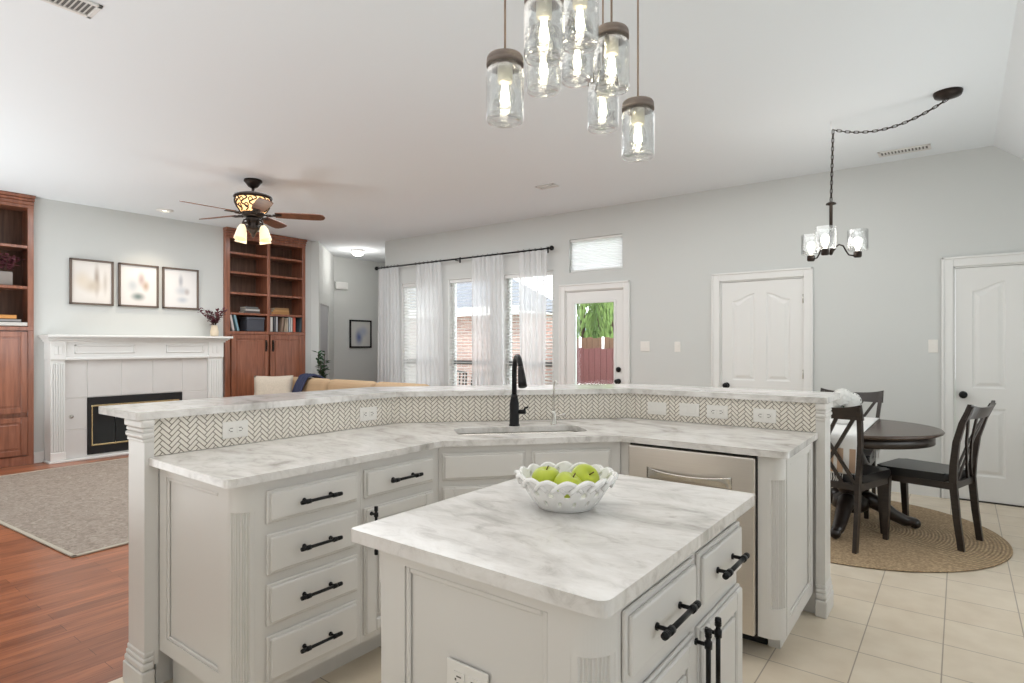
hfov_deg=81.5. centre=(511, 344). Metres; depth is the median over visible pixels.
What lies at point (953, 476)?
dining chair
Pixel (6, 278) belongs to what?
potted plant
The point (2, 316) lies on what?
book
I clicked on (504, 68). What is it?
socket
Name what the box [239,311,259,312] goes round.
book
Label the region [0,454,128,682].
floor
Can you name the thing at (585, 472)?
apple
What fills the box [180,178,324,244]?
ceiling fan
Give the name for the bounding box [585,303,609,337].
cypress tree
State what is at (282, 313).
book
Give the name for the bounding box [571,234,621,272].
cellular shade
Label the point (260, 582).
base cabinet
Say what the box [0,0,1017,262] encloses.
ceiling
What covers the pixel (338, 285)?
door chime
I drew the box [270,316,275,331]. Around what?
book
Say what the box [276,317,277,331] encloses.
book
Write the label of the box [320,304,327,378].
door
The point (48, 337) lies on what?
mantel shelf
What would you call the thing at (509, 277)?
window blind
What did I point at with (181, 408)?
raised bar
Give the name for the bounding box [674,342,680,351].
rocker switch
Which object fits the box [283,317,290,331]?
book
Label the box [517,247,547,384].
sheer curtain
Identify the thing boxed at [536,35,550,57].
socket
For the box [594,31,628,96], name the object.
glass jar
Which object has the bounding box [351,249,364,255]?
flush ceiling light
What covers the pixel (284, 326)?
book
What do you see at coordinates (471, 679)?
receptacle
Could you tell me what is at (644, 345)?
rocker switch
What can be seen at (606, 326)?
cypress tree
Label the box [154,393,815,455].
backsplash
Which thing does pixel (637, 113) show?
socket
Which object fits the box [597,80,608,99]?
socket
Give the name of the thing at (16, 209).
bookcase
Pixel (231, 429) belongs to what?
receptacle
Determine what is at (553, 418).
tap
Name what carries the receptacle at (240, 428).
attached to the wall outlet at (233, 429)
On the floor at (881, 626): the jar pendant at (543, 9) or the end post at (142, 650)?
the end post at (142, 650)
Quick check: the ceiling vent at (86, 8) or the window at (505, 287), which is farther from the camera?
the window at (505, 287)
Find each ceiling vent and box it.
[41,0,102,18]
[536,183,558,189]
[877,143,930,157]
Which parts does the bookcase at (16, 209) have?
panel, shelf, shelf, door, door, crown moulding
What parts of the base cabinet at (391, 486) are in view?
handle, drawer, door, handle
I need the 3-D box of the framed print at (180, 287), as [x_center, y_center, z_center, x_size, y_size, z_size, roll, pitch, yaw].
[-4.456,-0.757,7.994,0.033,0.546,0.462,0,0,37]
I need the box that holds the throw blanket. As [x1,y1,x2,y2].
[292,373,323,391]
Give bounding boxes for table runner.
[830,417,878,480]
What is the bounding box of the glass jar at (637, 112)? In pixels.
[622,104,654,161]
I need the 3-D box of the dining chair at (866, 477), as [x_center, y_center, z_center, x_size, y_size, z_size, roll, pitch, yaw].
[2.236,0.852,4.056,0.597,0.952,0.472,0,0,-38]
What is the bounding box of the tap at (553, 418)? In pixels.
[550,380,565,424]
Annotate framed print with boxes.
[69,257,113,305]
[118,262,158,307]
[162,267,198,309]
[349,320,371,347]
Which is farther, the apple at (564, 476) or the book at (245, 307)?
the book at (245, 307)
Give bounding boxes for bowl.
[514,461,617,512]
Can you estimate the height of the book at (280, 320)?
0.223 m
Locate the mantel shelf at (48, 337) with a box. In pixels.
[38,334,232,341]
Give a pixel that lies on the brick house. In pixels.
(467, 324)
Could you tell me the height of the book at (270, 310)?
0.032 m
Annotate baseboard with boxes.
[34,451,43,462]
[876,481,939,497]
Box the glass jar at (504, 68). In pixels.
[486,58,523,127]
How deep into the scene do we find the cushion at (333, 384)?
7.74 m
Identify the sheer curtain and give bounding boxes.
[377,264,399,382]
[415,259,443,385]
[472,252,503,385]
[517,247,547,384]
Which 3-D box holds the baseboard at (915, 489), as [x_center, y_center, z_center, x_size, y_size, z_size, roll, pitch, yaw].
[3.195,1.278,5.648,4.500,0.125,0.014,0,0,37]
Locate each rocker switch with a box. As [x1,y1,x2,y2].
[640,341,649,350]
[648,402,665,414]
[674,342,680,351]
[679,403,698,416]
[928,340,937,352]
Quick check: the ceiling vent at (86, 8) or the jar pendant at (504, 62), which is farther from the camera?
the ceiling vent at (86, 8)
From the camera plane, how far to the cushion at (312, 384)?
8.16 m
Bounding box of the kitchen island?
[380,519,749,682]
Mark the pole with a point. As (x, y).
(580, 338)
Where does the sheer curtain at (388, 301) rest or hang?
hanging from the curtain rod
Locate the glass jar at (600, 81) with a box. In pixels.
[587,78,618,133]
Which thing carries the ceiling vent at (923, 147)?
in the ceiling at (368, 117)
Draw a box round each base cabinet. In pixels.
[159,463,359,682]
[337,448,437,667]
[438,442,629,501]
[758,442,812,648]
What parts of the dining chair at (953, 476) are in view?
leg, leg, seat, seat rail, leg, rail, leg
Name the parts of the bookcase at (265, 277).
shelf, shelf, shelf, shelf, door, panel, crown moulding, pull, shelf, shelf, shelf, shelf, door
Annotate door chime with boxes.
[335,282,347,289]
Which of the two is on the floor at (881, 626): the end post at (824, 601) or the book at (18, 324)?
the end post at (824, 601)
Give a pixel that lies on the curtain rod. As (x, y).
(551, 247)
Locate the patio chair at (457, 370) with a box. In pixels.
[457,370,466,384]
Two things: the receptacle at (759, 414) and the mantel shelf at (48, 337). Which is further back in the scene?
the mantel shelf at (48, 337)
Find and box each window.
[401,282,415,382]
[448,277,471,385]
[503,270,552,384]
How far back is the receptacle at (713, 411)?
3.25 m
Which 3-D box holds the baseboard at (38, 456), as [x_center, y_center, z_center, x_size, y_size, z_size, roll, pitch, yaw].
[-4.336,1.280,8.172,0.014,0.120,3.613,0,0,37]
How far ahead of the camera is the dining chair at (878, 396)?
4.91 m
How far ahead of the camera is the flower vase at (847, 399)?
4.32 m
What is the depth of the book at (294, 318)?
9.36 m
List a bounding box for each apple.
[532,466,558,481]
[554,471,581,497]
[571,464,599,482]
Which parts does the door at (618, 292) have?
knob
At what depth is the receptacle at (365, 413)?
3.14 m
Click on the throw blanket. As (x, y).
(298, 387)
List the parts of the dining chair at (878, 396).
rail, leg, seat, leg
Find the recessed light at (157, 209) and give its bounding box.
[156,208,172,212]
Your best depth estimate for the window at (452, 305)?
8.81 m
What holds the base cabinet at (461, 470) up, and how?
on the floor at (881, 626)
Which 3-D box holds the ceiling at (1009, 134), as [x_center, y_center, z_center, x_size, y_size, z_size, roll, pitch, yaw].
[2.120,-1.260,1.463,1.176,1.040,8.290,0,0,37]
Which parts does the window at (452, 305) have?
meeting rail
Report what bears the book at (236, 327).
on the bookcase at (265, 277)
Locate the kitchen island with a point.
(686, 627)
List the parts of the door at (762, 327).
knob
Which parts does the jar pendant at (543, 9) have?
lid, bulb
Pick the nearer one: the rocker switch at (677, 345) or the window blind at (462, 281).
the rocker switch at (677, 345)
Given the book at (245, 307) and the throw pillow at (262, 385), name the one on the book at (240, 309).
the book at (245, 307)
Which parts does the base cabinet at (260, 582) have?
panel, drawer, drawer, drawer, drawer, handle, handle, handle, handle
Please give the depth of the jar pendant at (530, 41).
1.59 m
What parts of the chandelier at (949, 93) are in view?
lamp shade, bulb, lamp shade, bulb, stem, drop chain, arm, bulb, lamp shade, swag chain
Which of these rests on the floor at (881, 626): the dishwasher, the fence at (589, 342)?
the dishwasher
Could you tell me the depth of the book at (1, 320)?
6.55 m
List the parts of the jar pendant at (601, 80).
lid, cord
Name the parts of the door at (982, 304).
knob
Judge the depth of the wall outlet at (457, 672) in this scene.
1.24 m
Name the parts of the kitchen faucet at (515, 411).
gooseneck spout, lever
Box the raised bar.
[99,384,839,420]
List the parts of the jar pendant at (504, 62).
lid, cord, bulb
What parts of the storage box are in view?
lid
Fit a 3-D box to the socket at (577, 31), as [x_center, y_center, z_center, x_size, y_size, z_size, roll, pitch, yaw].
[0.189,-0.881,1.720,0.038,0.045,0.038,0,0,37]
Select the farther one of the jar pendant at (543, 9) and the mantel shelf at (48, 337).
the mantel shelf at (48, 337)
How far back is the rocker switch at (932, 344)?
5.25 m
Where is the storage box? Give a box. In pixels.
[239,317,264,331]
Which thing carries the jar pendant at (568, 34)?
hanging from the light
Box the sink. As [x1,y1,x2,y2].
[460,431,577,434]
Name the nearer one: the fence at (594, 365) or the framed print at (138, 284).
the framed print at (138, 284)
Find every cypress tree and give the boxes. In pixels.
[577,303,599,337]
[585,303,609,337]
[597,302,613,337]
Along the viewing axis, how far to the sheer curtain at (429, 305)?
8.85 m
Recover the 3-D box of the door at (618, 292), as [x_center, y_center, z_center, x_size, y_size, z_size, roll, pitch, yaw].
[1.022,0.289,7.333,0.984,2.102,0.180,0,0,37]
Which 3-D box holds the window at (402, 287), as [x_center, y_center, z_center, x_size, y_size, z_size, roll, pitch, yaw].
[-1.393,-0.045,9.180,0.860,1.850,0.160,0,0,37]
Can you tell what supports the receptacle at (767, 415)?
attached to the wall outlet at (759, 415)
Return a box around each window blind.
[403,283,415,382]
[450,278,471,385]
[505,271,551,384]
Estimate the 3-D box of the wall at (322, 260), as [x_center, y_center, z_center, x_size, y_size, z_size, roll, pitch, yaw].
[-3.302,-0.170,10.394,0.120,3.020,1.549,0,0,-8]
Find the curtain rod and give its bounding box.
[375,245,553,269]
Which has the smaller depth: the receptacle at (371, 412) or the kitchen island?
the kitchen island
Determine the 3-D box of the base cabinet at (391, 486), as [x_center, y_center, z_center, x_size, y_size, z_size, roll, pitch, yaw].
[-0.681,0.903,2.706,0.644,0.874,0.444,0,0,37]
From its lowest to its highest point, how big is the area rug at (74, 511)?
0.011 m
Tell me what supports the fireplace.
on the floor at (64, 618)
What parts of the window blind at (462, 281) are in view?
head rail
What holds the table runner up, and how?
on the dining table
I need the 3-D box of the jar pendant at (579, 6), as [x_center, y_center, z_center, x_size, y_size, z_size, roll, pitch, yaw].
[0.172,-1.202,1.500,0.095,0.896,0.095,0,0,37]
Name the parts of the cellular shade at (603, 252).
head rail, rail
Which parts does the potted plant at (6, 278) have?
pot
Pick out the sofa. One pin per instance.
(312, 384)
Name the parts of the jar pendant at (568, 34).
bulb, lid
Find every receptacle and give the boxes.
[228,426,234,433]
[237,425,243,432]
[363,411,367,417]
[369,410,373,416]
[454,670,464,682]
[468,676,478,682]
[711,409,715,414]
[718,409,723,414]
[757,412,762,418]
[765,413,771,418]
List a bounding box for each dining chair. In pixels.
[820,388,883,518]
[830,405,891,553]
[877,400,995,551]
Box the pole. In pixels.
[579,337,581,347]
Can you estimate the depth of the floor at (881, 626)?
2.78 m
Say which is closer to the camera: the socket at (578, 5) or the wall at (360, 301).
the socket at (578, 5)
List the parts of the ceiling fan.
blade, blade, lamp shade, lamp shade, lamp arm, lamp arm, blade, lamp shade, blade, blade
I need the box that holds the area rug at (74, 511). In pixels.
[0,457,128,557]
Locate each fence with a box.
[577,337,613,348]
[577,348,613,383]
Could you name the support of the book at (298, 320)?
on the bookcase at (265, 277)
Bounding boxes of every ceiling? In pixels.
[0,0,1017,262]
[993,0,1023,159]
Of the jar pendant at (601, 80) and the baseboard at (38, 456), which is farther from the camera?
the baseboard at (38, 456)
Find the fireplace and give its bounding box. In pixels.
[38,334,232,464]
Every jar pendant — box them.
[486,0,523,127]
[524,0,563,67]
[526,23,560,97]
[561,0,598,54]
[561,11,593,87]
[587,0,618,133]
[594,0,628,96]
[622,0,654,161]
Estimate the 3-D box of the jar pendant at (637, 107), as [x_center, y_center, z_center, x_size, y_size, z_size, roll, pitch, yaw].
[0.369,-1.099,1.740,0.095,1.101,0.095,0,0,37]
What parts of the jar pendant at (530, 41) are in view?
lid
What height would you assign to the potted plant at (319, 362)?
1.256 m
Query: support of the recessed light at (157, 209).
in the ceiling at (368, 117)
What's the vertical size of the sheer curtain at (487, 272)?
2.580 m
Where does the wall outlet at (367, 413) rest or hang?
attached to the backsplash
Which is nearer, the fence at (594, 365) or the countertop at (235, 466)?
the countertop at (235, 466)
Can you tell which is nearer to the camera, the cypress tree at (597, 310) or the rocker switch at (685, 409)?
the rocker switch at (685, 409)
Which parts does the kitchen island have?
panel, drawer, door, handle, handle, handle, drawer, door, handle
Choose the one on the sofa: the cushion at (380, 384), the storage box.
the cushion at (380, 384)
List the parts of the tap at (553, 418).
spout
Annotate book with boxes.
[0,314,16,318]
[0,319,20,321]
[0,322,26,326]
[230,314,234,330]
[232,315,239,330]
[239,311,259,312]
[240,306,257,308]
[240,309,259,310]
[270,308,288,309]
[270,310,288,311]
[270,312,288,314]
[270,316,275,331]
[270,317,272,331]
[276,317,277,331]
[278,318,284,331]
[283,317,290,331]
[283,318,287,331]
[291,317,295,331]
[296,318,301,331]
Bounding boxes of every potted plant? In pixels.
[0,253,25,284]
[311,350,329,377]
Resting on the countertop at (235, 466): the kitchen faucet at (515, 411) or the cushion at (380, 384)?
the kitchen faucet at (515, 411)
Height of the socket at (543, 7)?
0.045 m
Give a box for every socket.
[497,61,512,85]
[536,0,551,21]
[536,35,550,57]
[571,29,583,50]
[573,0,587,10]
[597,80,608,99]
[604,34,618,57]
[631,107,644,126]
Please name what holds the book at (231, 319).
on the bookcase at (265, 277)
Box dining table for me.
[830,419,944,538]
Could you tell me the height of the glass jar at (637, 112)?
0.140 m
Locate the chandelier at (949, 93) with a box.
[801,87,962,261]
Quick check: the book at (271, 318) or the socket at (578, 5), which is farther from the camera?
the book at (271, 318)
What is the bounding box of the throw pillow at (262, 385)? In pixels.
[254,375,292,394]
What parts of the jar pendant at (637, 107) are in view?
lid, cord, bulb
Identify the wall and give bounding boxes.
[34,197,310,451]
[153,418,815,682]
[311,241,333,379]
[334,256,384,381]
[385,146,1023,496]
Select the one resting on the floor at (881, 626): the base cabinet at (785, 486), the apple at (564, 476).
the base cabinet at (785, 486)
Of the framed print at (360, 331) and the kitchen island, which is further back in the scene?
the framed print at (360, 331)
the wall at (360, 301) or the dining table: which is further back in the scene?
the wall at (360, 301)
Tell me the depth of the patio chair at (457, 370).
11.56 m
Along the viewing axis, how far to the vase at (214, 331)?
8.17 m
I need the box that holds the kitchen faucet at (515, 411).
[509,354,527,425]
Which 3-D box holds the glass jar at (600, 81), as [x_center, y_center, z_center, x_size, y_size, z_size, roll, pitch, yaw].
[0.278,-0.730,1.817,0.095,0.140,0.095,0,0,37]
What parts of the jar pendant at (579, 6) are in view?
bulb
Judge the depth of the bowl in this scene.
1.52 m
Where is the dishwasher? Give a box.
[629,443,767,644]
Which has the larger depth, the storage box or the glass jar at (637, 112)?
the storage box
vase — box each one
[198,307,227,335]
[833,388,861,424]
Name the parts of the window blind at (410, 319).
ladder cord, head rail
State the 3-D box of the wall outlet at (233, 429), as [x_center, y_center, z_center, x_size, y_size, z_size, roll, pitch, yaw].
[-1.199,0.366,2.576,0.008,0.072,0.114,0,0,37]
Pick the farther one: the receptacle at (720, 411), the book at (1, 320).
the book at (1, 320)
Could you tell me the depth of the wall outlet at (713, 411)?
3.24 m
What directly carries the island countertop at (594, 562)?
on the kitchen island
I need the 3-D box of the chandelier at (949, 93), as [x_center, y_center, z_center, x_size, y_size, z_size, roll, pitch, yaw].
[2.605,-1.167,4.270,1.019,1.025,0.425,0,0,37]
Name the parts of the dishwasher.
pocket handle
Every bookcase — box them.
[0,190,35,467]
[223,227,306,396]
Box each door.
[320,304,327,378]
[559,280,629,384]
[711,267,812,390]
[941,252,1023,507]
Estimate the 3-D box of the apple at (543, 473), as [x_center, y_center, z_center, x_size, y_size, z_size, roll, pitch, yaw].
[0.093,0.363,1.609,0.080,0.075,0.080,0,0,37]
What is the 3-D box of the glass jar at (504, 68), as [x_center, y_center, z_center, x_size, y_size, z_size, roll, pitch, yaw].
[-0.017,-0.628,1.485,0.095,0.140,0.095,0,0,37]
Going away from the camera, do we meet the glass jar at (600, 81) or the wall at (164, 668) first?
the glass jar at (600, 81)
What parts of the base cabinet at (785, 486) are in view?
panel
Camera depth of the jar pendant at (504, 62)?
1.47 m
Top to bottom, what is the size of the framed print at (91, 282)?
0.546 m
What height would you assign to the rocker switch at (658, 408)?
0.072 m
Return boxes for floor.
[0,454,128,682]
[108,487,1023,682]
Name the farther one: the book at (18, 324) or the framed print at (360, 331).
the framed print at (360, 331)
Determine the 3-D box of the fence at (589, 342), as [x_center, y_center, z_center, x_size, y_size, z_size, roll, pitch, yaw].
[3.084,0.695,12.102,4.650,1.730,0.061,0,0,37]
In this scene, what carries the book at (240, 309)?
on the book at (239, 311)
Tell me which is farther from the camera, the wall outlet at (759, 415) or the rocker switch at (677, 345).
the rocker switch at (677, 345)
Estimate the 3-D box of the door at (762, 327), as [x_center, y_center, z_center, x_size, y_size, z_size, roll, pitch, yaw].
[2.587,0.287,6.166,0.995,2.105,0.200,0,0,37]
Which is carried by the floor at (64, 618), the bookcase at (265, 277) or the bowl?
the bookcase at (265, 277)
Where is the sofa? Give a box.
[292,377,428,391]
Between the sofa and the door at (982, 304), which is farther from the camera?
the sofa
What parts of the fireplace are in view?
fluted leg, glass door, glass door, brass trim, fluted leg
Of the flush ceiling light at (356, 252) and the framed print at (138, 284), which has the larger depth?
the flush ceiling light at (356, 252)
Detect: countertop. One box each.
[149,418,817,488]
[351,471,754,617]
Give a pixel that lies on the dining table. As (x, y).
(883, 434)
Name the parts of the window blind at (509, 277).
head rail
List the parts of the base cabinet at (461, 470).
door, false drawer, false drawer, filler strip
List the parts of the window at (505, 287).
glass pane, meeting rail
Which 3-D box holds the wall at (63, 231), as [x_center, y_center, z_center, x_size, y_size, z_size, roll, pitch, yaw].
[-5.652,-0.170,6.780,0.410,3.020,7.420,0,0,37]
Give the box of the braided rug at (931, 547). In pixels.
[830,501,1012,571]
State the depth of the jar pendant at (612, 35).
1.59 m
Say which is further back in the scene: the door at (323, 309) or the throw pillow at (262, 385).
the door at (323, 309)
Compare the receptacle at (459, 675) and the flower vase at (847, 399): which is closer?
the receptacle at (459, 675)
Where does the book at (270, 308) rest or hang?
on the book at (270, 310)
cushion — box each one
[292,377,330,391]
[328,379,376,389]
[375,382,428,386]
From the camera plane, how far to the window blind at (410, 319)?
9.30 m
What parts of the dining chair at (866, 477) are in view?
rail, leg, seat rail, seat, leg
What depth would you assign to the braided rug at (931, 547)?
3.90 m
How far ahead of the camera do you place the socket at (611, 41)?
1.59 m
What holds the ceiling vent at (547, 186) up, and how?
in the ceiling at (368, 117)
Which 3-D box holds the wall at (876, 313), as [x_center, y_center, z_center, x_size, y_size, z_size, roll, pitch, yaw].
[1.516,-0.180,7.017,8.830,3.040,0.150,0,0,37]
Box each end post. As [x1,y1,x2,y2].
[123,419,158,682]
[815,402,833,618]
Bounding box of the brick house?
[410,280,577,384]
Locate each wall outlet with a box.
[222,420,247,438]
[360,406,376,421]
[447,657,488,682]
[707,405,727,418]
[753,408,775,422]
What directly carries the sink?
in the countertop at (235, 466)
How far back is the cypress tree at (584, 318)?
16.38 m

